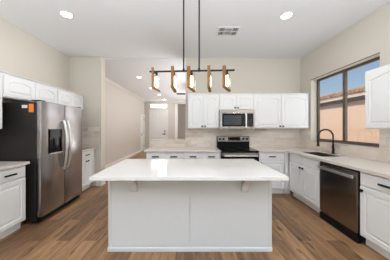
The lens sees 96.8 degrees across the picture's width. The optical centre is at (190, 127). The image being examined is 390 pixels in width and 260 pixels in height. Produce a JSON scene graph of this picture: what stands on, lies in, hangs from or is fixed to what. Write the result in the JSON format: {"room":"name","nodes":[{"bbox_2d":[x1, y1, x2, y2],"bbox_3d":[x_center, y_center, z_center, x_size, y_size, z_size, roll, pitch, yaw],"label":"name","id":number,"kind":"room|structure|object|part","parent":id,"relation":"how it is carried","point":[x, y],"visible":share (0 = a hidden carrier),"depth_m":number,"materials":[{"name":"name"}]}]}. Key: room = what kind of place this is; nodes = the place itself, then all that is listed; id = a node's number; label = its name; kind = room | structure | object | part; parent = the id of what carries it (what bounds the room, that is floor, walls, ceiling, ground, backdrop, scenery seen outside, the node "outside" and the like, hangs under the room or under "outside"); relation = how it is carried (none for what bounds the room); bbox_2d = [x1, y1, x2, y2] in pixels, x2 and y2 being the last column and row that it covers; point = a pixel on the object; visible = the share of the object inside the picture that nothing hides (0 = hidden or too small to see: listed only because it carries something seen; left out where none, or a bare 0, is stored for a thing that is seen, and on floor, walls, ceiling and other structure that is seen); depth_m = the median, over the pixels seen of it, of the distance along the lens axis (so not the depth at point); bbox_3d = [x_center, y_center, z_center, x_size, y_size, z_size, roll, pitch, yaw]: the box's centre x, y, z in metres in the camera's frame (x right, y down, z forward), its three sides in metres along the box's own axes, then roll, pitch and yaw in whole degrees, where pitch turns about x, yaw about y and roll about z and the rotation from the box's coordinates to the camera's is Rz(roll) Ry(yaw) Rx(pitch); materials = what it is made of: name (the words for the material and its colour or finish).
{"room":"kitchen","nodes":[
{"label":"kitchen","id":0,"kind":"room"},
{"bbox_2d":[0,17,144,164],"bbox_3d":[-2.955,-0.142,3.850,0.150,3.055,13.900,0,0,0],"label":"wall","id":1,"kind":"structure","parent":0,"point":[23,54],"depth_m":3.82,"materials":[{"name":"beige paint"}]},
{"bbox_2d":[0,70,3,128],"bbox_3d":[-2.693,-0.370,1.958,0.350,0.781,0.755,0,0,0],"label":"upper cabinet","id":2,"kind":"object","parent":1,"relation":"attached to","point":[1,71],"visible":1,"depth_m":2.31,"materials":[{"name":"white wood"}]},
{"bbox_3d":[-2.540,-0.353,2.142,0.020,0.723,0.362,0,0,0],"label":"door","id":3,"kind":"part","parent":2,"relation":"part of","materials":[{"name":"white wood"}]},
{"bbox_2d":[2,71,57,103],"bbox_3d":[-2.693,-0.588,2.812,0.350,0.346,0.950,0,0,0],"label":"upper cabinet","id":4,"kind":"object","parent":1,"relation":"attached to","point":[15,88],"visible":0.98,"depth_m":2.66,"materials":[{"name":"white wood"}]},
{"bbox_3d":[-2.540,-0.571,2.579,0.020,0.288,0.460,0,0,0],"label":"door","id":5,"kind":"part","parent":4,"relation":"part of","materials":[{"name":"white wood"}]},
{"bbox_3d":[-2.554,-0.753,2.812,0.072,0.016,0.950,0,0,0],"label":"crown moulding","id":6,"kind":"part","parent":4,"relation":"part of","materials":[{"name":"white wood"}]},
{"bbox_3d":[-2.540,-0.571,3.045,0.020,0.288,0.460,0,0,0],"label":"door","id":7,"kind":"part","parent":4,"relation":"part of","materials":[{"name":"white wood"}]},
{"bbox_2d":[57,87,83,109],"bbox_3d":[-2.693,-0.588,3.684,0.350,0.346,0.790,0,0,0],"label":"upper cabinet","id":8,"kind":"object","parent":1,"relation":"attached to","point":[64,97],"visible":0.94,"depth_m":3.60,"materials":[{"name":"white wood"}]},
{"bbox_3d":[-2.540,-0.571,3.491,0.020,0.288,0.380,0,0,0],"label":"door","id":9,"kind":"part","parent":8,"relation":"part of","materials":[{"name":"white wood"}]},
{"bbox_3d":[-2.554,-0.753,3.684,0.072,0.016,0.790,0,0,0],"label":"crown moulding","id":10,"kind":"part","parent":8,"relation":"part of","materials":[{"name":"white wood"}]},
{"bbox_3d":[-2.540,-0.571,3.877,0.020,0.288,0.380,0,0,0],"label":"door","id":11,"kind":"part","parent":8,"relation":"part of","materials":[{"name":"white wood"}]},
{"bbox_2d":[105,150,140,168],"bbox_3d":[-2.873,1.330,7.075,0.015,0.110,5.570,0,0,0],"label":"baseboard","id":12,"kind":"structure","parent":1,"relation":"attached to","point":[132,154],"depth_m":7.03,"materials":[{"name":"beige wood"}]},
{"bbox_2d":[105,77,145,101],"bbox_3d":[-2.837,-1.600,7.550,0.085,0.100,6.500,0,0,0],"label":"trim","id":13,"kind":"structure","parent":1,"relation":"attached to","point":[107,80],"depth_m":7.12,"materials":[{"name":"paint"}]},
{"bbox_2d":[141,116,143,150],"bbox_3d":[-2.875,0.355,10.303,0.130,2.040,0.705,0,0,0],"label":"door","id":14,"kind":"structure","parent":1,"relation":"in","point":[142,117],"depth_m":10.34,"materials":[{"name":"white wood"}]},
{"bbox_2d":[140,114,144,149],"bbox_3d":[-2.870,0.310,10.300,0.020,2.150,0.880,0,0,0],"label":"trim","id":15,"kind":"structure","parent":1,"relation":"attached to","point":[140,114],"depth_m":10.00,"materials":[{"name":"white wood"}]},
{"bbox_2d":[69,57,104,185],"bbox_3d":[-2.505,-0.142,4.192,0.750,3.055,0.185,0,0,0],"label":"wall","id":16,"kind":"structure","parent":0,"point":[86,74],"depth_m":4.10,"materials":[{"name":"beige paint"}]},
{"bbox_2d":[82,127,98,146],"bbox_3d":[-2.525,0.228,4.096,0.710,0.485,0.008,0,0,0],"label":"tile","id":17,"kind":"structure","parent":16,"relation":"attached to","point":[90,135],"depth_m":4.09,"materials":[{"name":"tile"}]},
{"bbox_2d":[96,181,105,185],"bbox_3d":[-2.178,1.330,4.185,0.125,0.110,0.200,0,0,0],"label":"baseboard","id":18,"kind":"structure","parent":16,"relation":"attached to","point":[98,183],"depth_m":4.08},
{"bbox_2d":[145,103,184,147],"bbox_3d":[-0.120,-0.142,10.875,5.520,3.055,0.150,0,0,0],"label":"wall","id":19,"kind":"structure","parent":0,"point":[170,106],"depth_m":10.80,"materials":[{"name":"paint"}]},
{"bbox_2d":[151,111,165,138],"bbox_3d":[-2.015,0.165,10.814,0.970,2.420,0.112,0,0,0],"label":"door","id":20,"kind":"structure","parent":19,"relation":"in","point":[158,118],"depth_m":10.82,"materials":[{"name":"white wood"}]},
{"bbox_2d":[149,109,167,147],"bbox_3d":[-2.015,0.125,10.790,1.170,2.520,0.020,0,0,0],"label":"trim","id":21,"kind":"structure","parent":19,"relation":"attached to","point":[150,110],"depth_m":10.78,"materials":[{"name":"white wood"}]},
{"bbox_2d":[150,104,166,107],"bbox_3d":[-2.015,-1.340,10.830,1.070,0.270,0.060,0,0,0],"label":"window","id":22,"kind":"structure","parent":19,"relation":"in","point":[151,105],"depth_m":10.83,"materials":[{"name":"white"}]},
{"bbox_2d":[145,101,184,102],"bbox_3d":[-0.120,-1.600,10.758,5.520,0.100,0.085,0,0,0],"label":"trim","id":23,"kind":"structure","parent":19,"relation":"attached to","point":[146,101],"depth_m":10.78,"materials":[{"name":"paint"}]},
{"bbox_2d":[175,104,177,138],"bbox_3d":[-0.920,-0.045,10.875,0.160,2.860,0.190,0,0,0],"label":"trim","id":24,"kind":"structure","parent":19,"relation":"attached to","point":[176,105],"depth_m":10.78,"materials":[{"name":"white wood"}]},
{"bbox_2d":[178,105,184,138],"bbox_3d":[0.320,-0.142,12.675,4.640,3.055,0.150,0,0,0],"label":"wall","id":25,"kind":"structure","parent":0,"point":[181,108],"depth_m":12.60,"materials":[{"name":"paint"}]},
{"bbox_2d":[0,150,388,259],"bbox_3d":[0.550,1.435,4.900,7.300,0.100,16.200,0,0,0],"label":"floor","id":26,"kind":"structure","parent":0,"point":[78,230],"depth_m":2.16,"materials":[{"name":"brown wood"}]},
{"bbox_2d":[0,165,25,239],"bbox_3d":[-2.552,0.946,2.160,0.632,0.878,0.460,0,0,0],"label":"base cabinet","id":27,"kind":"object","parent":26,"relation":"on","point":[12,180],"visible":0.99,"depth_m":2.20,"materials":[{"name":"white wood"}]},
{"bbox_3d":[-2.280,0.597,2.160,0.020,0.147,0.436,0,0,0],"label":"drawer","id":28,"kind":"part","parent":27,"relation":"part of","materials":[{"name":"white wood"}]},
{"bbox_2d":[0,100,81,222],"bbox_3d":[-2.469,0.494,2.952,0.792,1.782,0.946,0,0,0],"label":"refrigerator","id":29,"kind":"object","parent":26,"relation":"on","point":[48,135],"visible":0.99,"depth_m":2.54,"materials":[{"name":"silver metal"}]},
{"bbox_3d":[-2.185,0.455,2.715,0.070,1.680,0.464,0,0,0],"label":"door","id":30,"kind":"part","parent":29,"relation":"part of","materials":[{"name":"silver metal"}]},
{"bbox_3d":[-2.112,0.285,2.905,0.080,0.822,0.035,0,0,0],"label":"handle","id":31,"kind":"part","parent":29,"relation":"part of","materials":[{"name":"silver metal"}]},
{"bbox_3d":[-2.112,0.285,2.995,0.080,0.822,0.035,0,0,0],"label":"handle","id":32,"kind":"part","parent":29,"relation":"part of","materials":[{"name":"silver metal"}]},
{"bbox_3d":[-2.185,0.455,3.188,0.070,1.680,0.469,0,0,0],"label":"door","id":33,"kind":"part","parent":29,"relation":"part of","materials":[{"name":"silver metal"}]},
{"bbox_2d":[82,150,93,190],"bbox_3d":[-2.552,0.946,3.772,0.632,0.878,0.625,0,0,0],"label":"base cabinet","id":34,"kind":"object","parent":26,"relation":"on","point":[87,156],"visible":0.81,"depth_m":3.79,"materials":[{"name":"white wood"}]},
{"bbox_3d":[-2.280,0.975,3.621,0.020,0.570,0.298,0,0,0],"label":"door","id":35,"kind":"part","parent":34,"relation":"part of","materials":[{"name":"white wood"}]},
{"bbox_3d":[-2.280,0.597,3.772,0.020,0.147,0.601,0,0,0],"label":"drawer","id":36,"kind":"part","parent":34,"relation":"part of","materials":[{"name":"white wood"}]},
{"bbox_2d":[82,147,95,151],"bbox_3d":[-2.554,0.489,3.775,0.628,0.036,0.630,0,0,0],"label":"countertop","id":37,"kind":"structure","parent":34,"relation":"on","point":[84,149],"depth_m":3.88,"materials":[{"name":"stone"}]},
{"bbox_3d":[-2.280,0.975,3.924,0.020,0.570,0.298,0,0,0],"label":"door","id":38,"kind":"part","parent":34,"relation":"part of","materials":[{"name":"white wood"}]},
{"bbox_2d":[146,152,183,158],"bbox_3d":[-0.537,0.946,3.837,0.765,0.878,0.642,0,0,0],"label":"base cabinet","id":39,"kind":"object","parent":26,"relation":"on","point":[149,155],"visible":0.3,"depth_m":3.55,"materials":[{"name":"white wood"}]},
{"bbox_3d":[-0.724,0.597,3.560,0.368,0.147,0.020,0,0,0],"label":"drawer","id":40,"kind":"part","parent":39,"relation":"part of","materials":[{"name":"white wood"}]},
{"bbox_3d":[-0.351,0.597,3.560,0.368,0.147,0.020,0,0,0],"label":"drawer","id":41,"kind":"part","parent":39,"relation":"part of","materials":[{"name":"white wood"}]},
{"bbox_2d":[144,147,220,151],"bbox_3d":[-0.172,0.489,3.840,1.567,0.036,0.640,0,0,0],"label":"countertop","id":42,"kind":"structure","parent":39,"relation":"on","point":[151,149],"depth_m":3.70,"materials":[{"name":"stone"}]},
{"bbox_2d":[108,181,271,251],"bbox_3d":[-0.011,0.946,2.178,1.838,0.878,0.795,0,0,0],"label":"kitchen island","id":43,"kind":"object","parent":26,"relation":"on","point":[144,216],"visible":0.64,"depth_m":1.95,"materials":[{"name":"paint"}]},
{"bbox_3d":[-0.915,0.946,1.969,0.030,0.878,0.054,0,0,0],"label":"corner trim","id":44,"kind":"part","parent":43,"relation":"part of","materials":[{"name":"paint"}]},
{"bbox_3d":[-0.467,0.946,1.963,0.903,0.878,0.026,0,0,0],"label":"panel","id":45,"kind":"part","parent":43,"relation":"part of","materials":[{"name":"paint"}]},
{"bbox_2d":[89,159,288,180],"bbox_3d":[-0.018,0.489,2.123,1.908,0.036,0.954,0,0,0],"label":"island countertop","id":46,"kind":"structure","parent":43,"relation":"on","point":[127,169],"depth_m":1.85,"materials":[{"name":"stone"}]},
{"bbox_3d":[-0.011,1.363,1.935,1.838,0.045,0.014,0,0,0],"label":"moulding","id":47,"kind":"part","parent":43,"relation":"part of","materials":[{"name":"paint"}]},
{"bbox_3d":[0.443,0.946,1.963,0.907,0.878,0.026,0,0,0],"label":"panel","id":48,"kind":"part","parent":43,"relation":"part of","materials":[{"name":"paint"}]},
{"bbox_3d":[0.893,0.946,1.969,0.030,0.878,0.054,0,0,0],"label":"corner trim","id":49,"kind":"part","parent":43,"relation":"part of","materials":[{"name":"paint"}]},
{"bbox_2d":[184,152,220,158],"bbox_3d":[0.230,0.946,3.837,0.765,0.878,0.642,0,0,0],"label":"base cabinet","id":50,"kind":"object","parent":26,"relation":"on","point":[187,155],"visible":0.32,"depth_m":3.55,"materials":[{"name":"white wood"}]},
{"bbox_3d":[0.043,0.597,3.560,0.368,0.147,0.020,0,0,0],"label":"drawer","id":51,"kind":"part","parent":50,"relation":"part of","materials":[{"name":"white wood"}]},
{"bbox_3d":[0.416,0.597,3.560,0.368,0.147,0.020,0,0,0],"label":"drawer","id":52,"kind":"part","parent":50,"relation":"part of","materials":[{"name":"white wood"}]},
{"bbox_2d":[217,136,258,161],"bbox_3d":[1.000,0.792,3.795,0.764,1.185,0.726,0,0,0],"label":"range","id":53,"kind":"object","parent":26,"relation":"on","point":[231,147],"visible":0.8,"depth_m":3.87,"materials":[{"name":"black metal"}]},
{"bbox_3d":[1.000,0.270,4.084,0.740,0.120,0.008,0,0,0],"label":"control panel","id":54,"kind":"part","parent":53,"relation":"part of","materials":[{"name":"silver metal"}]},
{"bbox_2d":[217,147,258,151],"bbox_3d":[1.000,0.480,3.794,0.764,0.020,0.588,0,0,0],"label":"cooktop","id":55,"kind":"object","parent":53,"relation":"in","point":[223,149],"depth_m":3.69,"materials":[{"name":"black glass"}]},
{"bbox_3d":[1.000,0.549,3.513,0.756,0.072,0.033,0,0,0],"label":"door rail","id":56,"kind":"part","parent":53,"relation":"part of","materials":[{"name":"silver metal"}]},
{"bbox_3d":[1.000,0.865,3.514,0.756,0.560,0.029,0,0,0],"label":"oven door","id":57,"kind":"part","parent":53,"relation":"part of","materials":[{"name":"black glass"}]},
{"bbox_3d":[1.000,0.570,3.466,0.664,0.025,0.068,0,0,0],"label":"oven handle","id":58,"kind":"part","parent":53,"relation":"part of","materials":[{"name":"silver metal"}]},
{"bbox_2d":[259,152,284,192],"bbox_3d":[1.660,0.946,3.837,0.540,0.878,0.642,0,0,0],"label":"base cabinet","id":59,"kind":"object","parent":26,"relation":"on","point":[274,160],"visible":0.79,"depth_m":3.55,"materials":[{"name":"white wood"}]},
{"bbox_3d":[1.660,0.597,3.560,0.516,0.147,0.020,0,0,0],"label":"drawer","id":60,"kind":"part","parent":59,"relation":"part of","materials":[{"name":"white wood"}]},
{"bbox_3d":[1.660,0.975,3.560,0.516,0.570,0.020,0,0,0],"label":"door","id":61,"kind":"part","parent":59,"relation":"part of","materials":[{"name":"white wood"}]},
{"bbox_2d":[283,152,289,193],"bbox_3d":[2.006,0.946,3.852,0.148,0.878,0.596,0,0,0],"label":"cabinet filler","id":62,"kind":"object","parent":26,"relation":"on","point":[286,190],"visible":0.25,"depth_m":3.55,"materials":[{"name":"white wood"}]},
{"bbox_2d":[289,153,320,212],"bbox_3d":[2.294,0.946,3.100,0.668,0.878,0.830,0,0,0],"label":"base cabinet","id":63,"kind":"object","parent":26,"relation":"on","point":[304,174],"visible":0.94,"depth_m":3.01,"materials":[{"name":"white wood"}]},
{"bbox_3d":[2.000,0.975,3.303,0.020,0.570,0.400,0,0,0],"label":"door","id":64,"kind":"part","parent":63,"relation":"part of","materials":[{"name":"white wood"}]},
{"bbox_3d":[2.000,0.597,3.303,0.020,0.147,0.400,0,0,0],"label":"drawer","id":65,"kind":"part","parent":63,"relation":"part of","materials":[{"name":"white wood"}]},
{"bbox_3d":[2.000,0.597,2.897,0.020,0.147,0.400,0,0,0],"label":"drawer","id":66,"kind":"part","parent":63,"relation":"part of","materials":[{"name":"white wood"}]},
{"bbox_3d":[2.000,0.975,2.897,0.020,0.570,0.400,0,0,0],"label":"door","id":67,"kind":"part","parent":63,"relation":"part of","materials":[{"name":"white wood"}]},
{"bbox_2d":[250,147,389,178],"bbox_3d":[2.009,0.489,2.800,1.243,0.036,2.720,0,0,0],"label":"countertop","id":68,"kind":"structure","parent":63,"relation":"on","point":[378,168],"depth_m":2.47,"materials":[{"name":"stone"}]},
{"bbox_2d":[304,152,340,156],"bbox_3d":[2.310,0.595,3.100,0.378,0.225,0.598,0,0,0],"label":"sink","id":69,"kind":"object","parent":68,"relation":"in","point":[313,153],"visible":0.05,"depth_m":3.27,"materials":[{"name":"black metal"}]},
{"bbox_2d":[316,129,334,153],"bbox_3d":[2.423,0.246,3.082,0.324,0.450,0.116,0,0,0],"label":"faucet","id":70,"kind":"object","parent":68,"relation":"on","point":[320,131],"visible":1,"depth_m":3.10,"materials":[{"name":"black metal"}]},
{"bbox_2d":[317,161,361,243],"bbox_3d":[2.252,0.951,2.366,0.625,0.868,0.610,0,0,0],"label":"dishwasher","id":71,"kind":"object","parent":26,"relation":"on","point":[339,185],"visible":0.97,"depth_m":2.28,"materials":[{"name":"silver metal"}]},
{"bbox_3d":[1.962,0.600,2.369,0.046,0.040,0.576,0,0,0],"label":"handle","id":72,"kind":"part","parent":71,"relation":"part of","materials":[{"name":"silver metal"}]},
{"bbox_3d":[2.009,1.336,2.366,0.050,0.098,0.610,0,0,0],"label":"kick plate","id":73,"kind":"part","parent":71,"relation":"part of","materials":[{"name":"black plastic"}]},
{"bbox_2d":[359,172,389,259],"bbox_3d":[2.292,0.946,1.747,0.672,0.878,0.610,0,0,0],"label":"base cabinet","id":74,"kind":"object","parent":26,"relation":"on","point":[374,190],"visible":0.98,"depth_m":1.87,"materials":[{"name":"white wood"}]},
{"bbox_3d":[2.000,0.597,1.747,0.020,0.147,0.586,0,0,0],"label":"drawer","id":75,"kind":"part","parent":74,"relation":"part of","materials":[{"name":"white wood"}]},
{"bbox_3d":[1.973,0.597,1.747,0.034,0.020,0.140,0,0,0],"label":"handle","id":76,"kind":"part","parent":74,"relation":"part of","materials":[{"name":"black metal"}]},
{"bbox_3d":[-2.552,0.946,1.624,0.632,0.878,0.608,0,0,0],"label":"base cabinet","id":77,"kind":"object","parent":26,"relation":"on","visible":0},
{"bbox_2d":[0,161,29,170],"bbox_3d":[-2.554,0.489,1.863,0.628,0.036,1.085,0,0,0],"label":"countertop","id":78,"kind":"structure","parent":77,"relation":"on","point":[4,165],"depth_m":2.26,"materials":[{"name":"stone"}]},
{"bbox_2d":[0,0,389,104],"bbox_3d":[-0.050,-1.735,4.900,6.100,0.170,16.200,0,0,0],"label":"ceiling","id":79,"kind":"structure","parent":0,"point":[97,28],"depth_m":2.95,"materials":[{"name":"paint"}]},
{"bbox_2d":[59,10,72,17],"bbox_3d":[-1.835,-1.665,2.550,0.170,0.009,0.170,0,0,0],"label":"recessed light","id":80,"kind":"object","parent":79,"relation":"in","point":[66,14],"visible":1,"depth_m":2.55,"materials":[{"name":"white"}]},
{"bbox_2d":[149,0,234,92],"bbox_3d":[0.005,-1.046,2.047,1.010,1.247,0.116,0,0,3],"label":"pendant light","id":81,"kind":"object","parent":79,"relation":"hanging from","point":[225,80],"visible":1,"depth_m":2.04,"materials":[{"name":"brown wood"}]},
{"bbox_3d":[-0.420,-0.569,2.072,0.102,0.292,0.034,0,0,-9],"label":"wood frame","id":82,"kind":"part","parent":81,"relation":"part of","materials":[{"name":"brown wood"}]},
{"bbox_3d":[-0.412,-0.544,2.073,0.040,0.132,0.040,0,0,-9],"label":"bulb","id":83,"kind":"part","parent":81,"relation":"part of","materials":[{"name":"white glass"}]},
{"bbox_3d":[-0.205,-0.569,2.054,0.034,0.292,0.102,0,0,15],"label":"wood frame","id":84,"kind":"part","parent":81,"relation":"part of","materials":[{"name":"brown wood"}]},
{"bbox_3d":[-0.087,-1.164,2.055,0.017,0.972,0.017,0,0,3],"label":"rod","id":85,"kind":"part","parent":81,"relation":"part of","materials":[{"name":"black metal"}]},
{"bbox_3d":[0.002,-0.569,2.045,0.102,0.292,0.034,0,0,-39],"label":"wood frame","id":86,"kind":"part","parent":81,"relation":"part of","materials":[{"name":"brown wood"}]},
{"bbox_3d":[0.008,-0.544,2.050,0.040,0.132,0.040,0,0,-39],"label":"bulb","id":87,"kind":"part","parent":81,"relation":"part of","materials":[{"name":"white glass"}]},
{"bbox_3d":[0.097,-1.164,2.045,0.017,0.972,0.017,0,0,3],"label":"rod","id":88,"kind":"part","parent":81,"relation":"part of","materials":[{"name":"black metal"}]},
{"bbox_3d":[0.216,-0.569,2.030,0.034,0.292,0.102,0,0,15],"label":"wood frame","id":89,"kind":"part","parent":81,"relation":"part of","materials":[{"name":"brown wood"}]},
{"bbox_3d":[0.416,-0.569,2.022,0.102,0.292,0.034,0,0,-33],"label":"wood frame","id":90,"kind":"part","parent":81,"relation":"part of","materials":[{"name":"brown wood"}]},
{"bbox_3d":[0.422,-0.544,2.027,0.040,0.132,0.040,0,0,-33],"label":"bulb","id":91,"kind":"part","parent":81,"relation":"part of","materials":[{"name":"white glass"}]},
{"bbox_2d":[216,27,239,35],"bbox_3d":[0.640,-1.664,3.000,0.360,0.012,0.270,0,0,0],"label":"ceiling vent","id":92,"kind":"object","parent":79,"relation":"in","point":[222,31],"visible":1,"depth_m":2.99,"materials":[{"name":"white metal"}]},
{"bbox_2d":[280,12,292,18],"bbox_3d":[1.420,-1.665,2.580,0.170,0.009,0.170,0,0,0],"label":"recessed light","id":93,"kind":"object","parent":79,"relation":"in","point":[286,15],"visible":1,"depth_m":2.57,"materials":[{"name":"white"}]},
{"bbox_2d":[185,58,300,161],"bbox_3d":[1.252,-0.142,4.230,2.775,3.055,0.120,0,0,0],"label":"wall","id":94,"kind":"structure","parent":0,"point":[250,75],"depth_m":4.17,"materials":[{"name":"beige paint"}]},
{"bbox_2d":[188,93,218,127],"bbox_3d":[0.280,-0.370,3.984,0.690,0.781,0.348,0,0,0],"label":"upper cabinet","id":95,"kind":"object","parent":94,"relation":"attached to","point":[203,108],"visible":1,"depth_m":3.84,"materials":[{"name":"white wood"}]},
{"bbox_3d":[0.112,-0.353,3.850,0.330,0.723,0.020,0,0,0],"label":"door","id":96,"kind":"part","parent":95,"relation":"part of","materials":[{"name":"white wood"}]},
{"bbox_3d":[0.280,-0.753,3.864,0.690,0.016,0.072,0,0,0],"label":"crown moulding","id":97,"kind":"part","parent":95,"relation":"part of","materials":[{"name":"white wood"}]},
{"bbox_3d":[0.448,-0.353,3.850,0.330,0.723,0.020,0,0,0],"label":"door","id":98,"kind":"part","parent":95,"relation":"part of","materials":[{"name":"white wood"}]},
{"bbox_2d":[219,93,253,109],"bbox_3d":[1.006,-0.576,3.984,0.758,0.371,0.348,0,0,0],"label":"upper cabinet","id":99,"kind":"object","parent":94,"relation":"attached to","point":[227,101],"visible":0.98,"depth_m":3.84,"materials":[{"name":"white wood"}]},
{"bbox_3d":[0.821,-0.558,3.850,0.364,0.313,0.020,0,0,0],"label":"door","id":100,"kind":"part","parent":99,"relation":"part of","materials":[{"name":"white wood"}]},
{"bbox_2d":[217,110,253,128],"bbox_3d":[1.006,-0.177,3.942,0.756,0.420,0.433,0,0,0],"label":"microwave","id":101,"kind":"object","parent":99,"relation":"attached to","point":[228,119],"visible":1,"depth_m":3.76,"materials":[{"name":"silver metal"}]},
{"bbox_3d":[0.918,-0.145,3.775,0.576,0.348,0.019,0,0,0],"label":"door","id":102,"kind":"part","parent":101,"relation":"part of","materials":[{"name":"black glass"}]},
{"bbox_3d":[1.296,-0.145,3.775,0.172,0.348,0.019,0,0,0],"label":"control panel","id":103,"kind":"part","parent":101,"relation":"part of","materials":[{"name":"black glass"}]},
{"bbox_3d":[1.006,-0.753,3.864,0.758,0.016,0.072,0,0,0],"label":"crown moulding","id":104,"kind":"part","parent":99,"relation":"part of","materials":[{"name":"white wood"}]},
{"bbox_3d":[1.191,-0.558,3.850,0.364,0.313,0.020,0,0,0],"label":"door","id":105,"kind":"part","parent":99,"relation":"part of","materials":[{"name":"white wood"}]},
{"bbox_2d":[185,128,299,146],"bbox_3d":[1.252,0.243,4.166,2.775,0.453,0.008,0,0,0],"label":"wall tile","id":106,"kind":"structure","parent":94,"relation":"attached to","point":[194,137],"depth_m":4.16,"materials":[{"name":"tile"}]},
{"bbox_2d":[253,93,308,127],"bbox_3d":[2.005,-0.370,3.984,1.235,0.781,0.348,0,0,0],"label":"upper cabinet","id":107,"kind":"object","parent":94,"relation":"attached to","point":[271,110],"visible":0.98,"depth_m":3.84,"materials":[{"name":"white wood"}]},
{"bbox_3d":[1.700,-0.353,3.850,0.602,0.723,0.020,0,0,0],"label":"door","id":108,"kind":"part","parent":107,"relation":"part of","materials":[{"name":"white wood"}]},
{"bbox_3d":[2.005,-0.753,3.864,1.235,0.016,0.072,0,0,0],"label":"crown moulding","id":109,"kind":"part","parent":107,"relation":"part of","materials":[{"name":"white wood"}]},
{"bbox_3d":[2.309,-0.353,3.850,0.602,0.723,0.020,0,0,0],"label":"door","id":110,"kind":"part","parent":107,"relation":"part of","materials":[{"name":"white wood"}]},
{"bbox_2d":[301,2,389,162],"bbox_3d":[2.720,-0.142,0.595,0.160,3.055,7.390,0,0,0],"label":"wall","id":111,"kind":"structure","parent":0,"point":[369,36],"depth_m":2.96,"materials":[{"name":"beige paint"}]},
{"bbox_2d":[300,128,389,162],"bbox_3d":[2.636,0.243,2.531,0.008,0.453,3.262,0,0,0],"label":"wall tile","id":112,"kind":"structure","parent":111,"relation":"attached to","point":[382,154],"depth_m":2.75,"materials":[{"name":"tile"}]},
{"bbox_2d":[303,135,308,139],"bbox_3d":[2.627,0.225,3.965,0.008,0.116,0.188,0,0,0],"label":"wall outlet","id":113,"kind":"object","parent":112,"relation":"attached to","point":[305,137],"visible":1,"depth_m":3.95,"materials":[{"name":"white plastic"}]},
{"bbox_2d":[386,137,389,145],"bbox_3d":[2.627,0.185,2.300,0.008,0.116,0.072,0,0,0],"label":"wall outlet","id":114,"kind":"object","parent":112,"relation":"attached to","point":[387,138],"visible":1,"depth_m":2.31,"materials":[{"name":"white plastic"}]},
{"bbox_2d":[311,52,379,146],"bbox_3d":[2.716,-0.383,3.110,0.159,1.341,1.390,0,0,0],"label":"window","id":115,"kind":"structure","parent":111,"relation":"in","point":[344,71],"depth_m":3.10,"materials":[{"name":"brown metal"}]},
{"bbox_2d":[314,141,378,148],"bbox_3d":[2.694,0.294,3.110,0.132,0.012,1.380,0,0,0],"label":"window sill","id":116,"kind":"structure","parent":111,"relation":"attached to","point":[314,141],"depth_m":2.80,"materials":[{"name":"stone"}]},
{"bbox_2d":[365,64,389,128],"bbox_3d":[2.469,-0.362,1.930,0.318,0.765,0.760,0,0,0],"label":"upper cabinet","id":117,"kind":"object","parent":111,"relation":"attached to","point":[377,81],"visible":1,"depth_m":2.14,"materials":[{"name":"white wood"}]},
{"bbox_3d":[-0.552,0.850,4.230,0.835,1.070,0.120,0,0,0],"label":"wall","id":118,"kind":"structure","parent":0,"visible":0},
{"bbox_2d":[150,139,184,140],"bbox_3d":[-0.560,0.304,4.230,0.849,0.022,0.150,0,0,0],"label":"trim","id":119,"kind":"structure","parent":118,"relation":"on","point":[151,139],"depth_m":4.16,"materials":[{"name":"stone"}]},
{"bbox_2d":[151,141,184,146],"bbox_3d":[-0.553,0.393,4.166,0.834,0.154,0.008,0,0,0],"label":"tile","id":120,"kind":"structure","parent":118,"relation":"attached to","point":[153,143],"depth_m":4.16,"materials":[{"name":"tile"}]},
{"label":"outside","id":121,"kind":"structure","parent":0,"visible":0},
{"bbox_3d":[16.420,1.470,7.000,27.160,0.130,30.000,0,0,0],"label":"ground","id":122,"kind":"structure","parent":121,"visible":0},
{"bbox_2d":[320,86,378,142],"bbox_3d":[9.022,-0.415,6.500,6.356,3.900,19.600,0,0,0],"label":"house","id":123,"kind":"structure","parent":122,"relation":"on","point":[331,105],"depth_m":6.81,"materials":[{"name":"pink paint"}]}
]}

